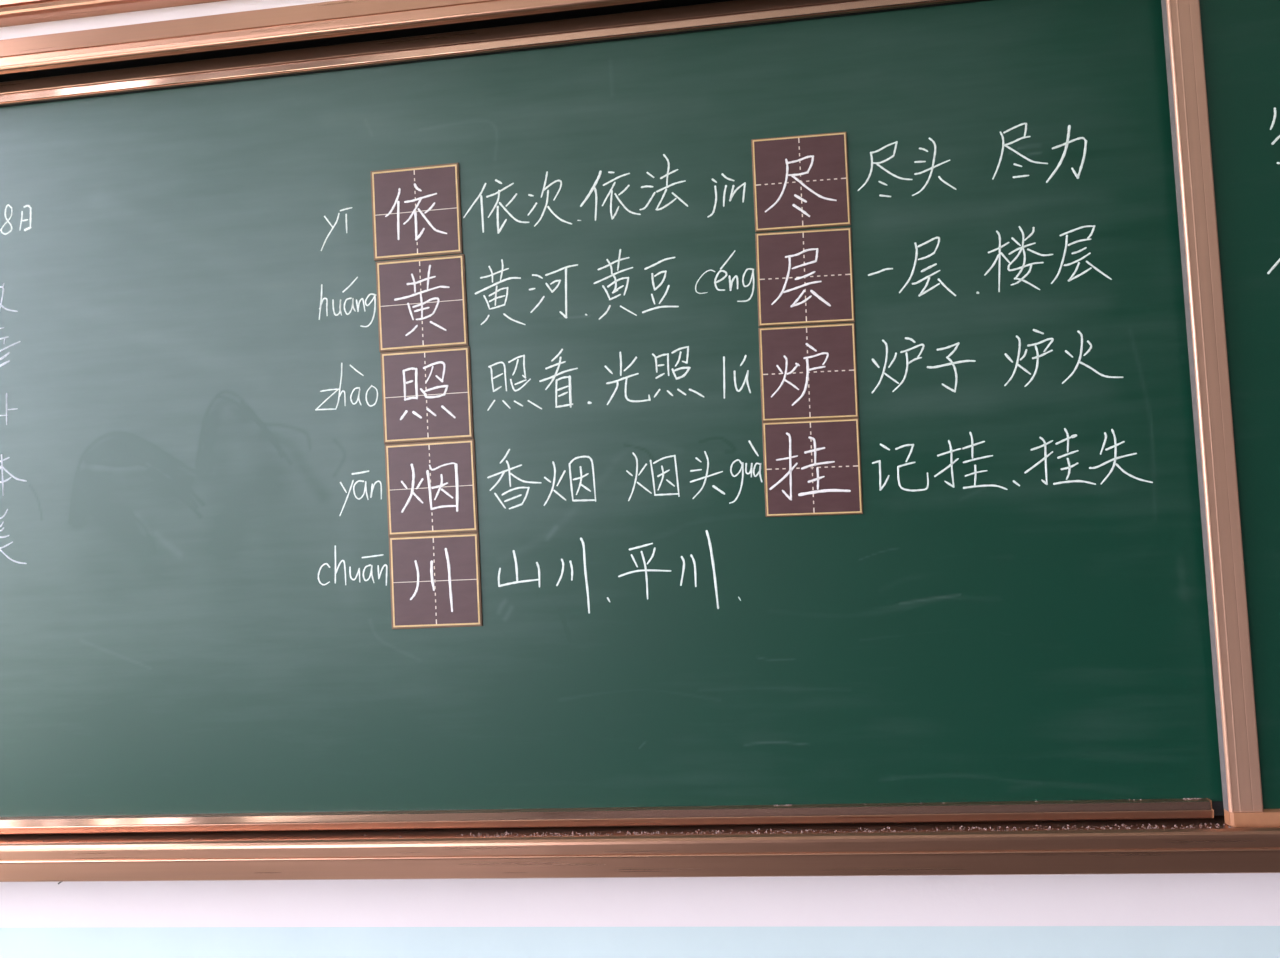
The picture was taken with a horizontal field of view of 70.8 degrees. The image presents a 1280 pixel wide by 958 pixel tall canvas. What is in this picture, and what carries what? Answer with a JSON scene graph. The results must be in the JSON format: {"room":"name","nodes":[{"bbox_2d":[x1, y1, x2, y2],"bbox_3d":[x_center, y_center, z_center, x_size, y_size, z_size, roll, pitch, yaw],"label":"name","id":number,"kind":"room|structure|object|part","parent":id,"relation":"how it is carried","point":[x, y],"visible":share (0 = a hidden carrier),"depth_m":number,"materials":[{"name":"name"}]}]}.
{"room":"school classroom","nodes":[
{"label":"school classroom","id":0,"kind":"room"},
{"bbox_2d":[0,0,1279,957],"bbox_3d":[1.505,-0.364,1.268,7.900,3.600,0.200,-3,-2,6],"label":"wall","id":1,"kind":"structure","parent":0,"point":[1218,915],"depth_m":1.30,"materials":[{"name":"paint"}]},
{"bbox_2d":[0,0,226,26],"bbox_3d":[-1.316,-0.740,1.477,1.895,0.044,0.033,-3,-2,6],"label":"wall rail","id":2,"kind":"object","parent":1,"relation":"attached to","point":[12,12],"visible":1,"depth_m":1.43,"materials":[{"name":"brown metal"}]},
{"bbox_2d":[0,0,1223,834],"bbox_3d":[-0.487,-0.069,1.348,2.575,1.164,0.032,-3,-2,6],"label":"chalkboard","id":3,"kind":"object","parent":1,"relation":"attached to","point":[197,634],"visible":0.99,"depth_m":1.30,"materials":[{"name":"ceramic"}]},
{"bbox_2d":[370,163,462,260],"bbox_3d":[-0.333,-0.398,1.340,0.136,0.136,0.003,-3,-2,6],"label":"card","id":4,"kind":"object","parent":3,"relation":"attached to","point":[416,211],"visible":1,"depth_m":1.34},
{"bbox_2d":[376,254,468,351],"bbox_3d":[-0.324,-0.260,1.333,0.136,0.136,0.003,-3,-3,6],"label":"card","id":5,"kind":"object","parent":3,"relation":"attached to","point":[422,302],"visible":1,"depth_m":1.33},
{"bbox_2d":[380,346,473,443],"bbox_3d":[-0.315,-0.124,1.327,0.136,0.136,0.003,-3,-2,6],"label":"card","id":6,"kind":"object","parent":3,"relation":"attached to","point":[427,393],"visible":1,"depth_m":1.33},
{"bbox_2d":[385,439,478,535],"bbox_3d":[-0.307,0.013,1.321,0.136,0.136,0.003,-3,-3,6],"label":"card","id":7,"kind":"object","parent":3,"relation":"attached to","point":[431,486],"visible":1,"depth_m":1.32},
{"bbox_2d":[389,532,482,628],"bbox_3d":[-0.299,0.149,1.315,0.136,0.136,0.003,-3,-2,6],"label":"card","id":8,"kind":"object","parent":3,"relation":"attached to","point":[435,579],"visible":1,"depth_m":1.31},
{"bbox_3d":[-0.525,-0.632,1.373,2.476,0.034,0.032,-3,-2,6],"label":"rail","id":9,"kind":"part","parent":3,"relation":"part of","materials":[{"name":"brown metal"}]},
{"bbox_3d":[-0.474,0.501,1.325,2.464,0.022,0.032,-3,-2,6],"label":"rail","id":10,"kind":"part","parent":3,"relation":"part of","materials":[{"name":"brown metal"}]},
{"bbox_2d":[751,132,850,231],"bbox_3d":[0.228,-0.422,1.278,0.134,0.134,0.003,-2,-2,6],"label":"card","id":11,"kind":"object","parent":3,"relation":"attached to","point":[801,181],"visible":1,"depth_m":1.28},
{"bbox_2d":[755,227,854,326],"bbox_3d":[0.233,-0.286,1.273,0.134,0.134,0.003,-2,-2,6],"label":"card","id":12,"kind":"object","parent":3,"relation":"attached to","point":[804,276],"visible":1,"depth_m":1.27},
{"bbox_2d":[758,323,858,421],"bbox_3d":[0.237,-0.150,1.267,0.134,0.134,0.003,-2,-2,6],"label":"card","id":13,"kind":"object","parent":3,"relation":"attached to","point":[808,372],"visible":1,"depth_m":1.27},
{"bbox_2d":[762,418,862,516],"bbox_3d":[0.241,-0.016,1.262,0.134,0.134,0.003,-2,-2,6],"label":"card","id":14,"kind":"object","parent":3,"relation":"attached to","point":[812,467],"visible":1,"depth_m":1.26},
{"bbox_3d":[0.751,0.434,1.192,0.003,0.022,0.030,-3,-2,6],"label":"rail","id":15,"kind":"part","parent":3,"relation":"part of","materials":[{"name":"brown plastic"}]},
{"bbox_2d":[0,0,1279,883],"bbox_3d":[0.258,-0.102,1.249,4.500,1.258,0.092,-3,-2,6],"label":"frame","id":16,"kind":"object","parent":1,"relation":"attached to","point":[1207,845],"visible":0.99,"depth_m":1.25,"materials":[{"name":"brown metal"}]},
{"bbox_3d":[0.228,-0.706,1.276,4.500,0.047,0.090,-3,-2,6],"label":"rail","id":17,"kind":"part","parent":16,"relation":"part of","materials":[{"name":"brown metal"}]},
{"bbox_2d":[1161,0,1279,826],"bbox_3d":[1.508,-0.177,1.106,1.563,1.167,0.017,-3,-2,6],"label":"chalkboard","id":18,"kind":"object","parent":1,"relation":"attached to","point":[1222,56],"visible":1,"depth_m":1.19,"materials":[{"name":"green ceramic"}]}
]}

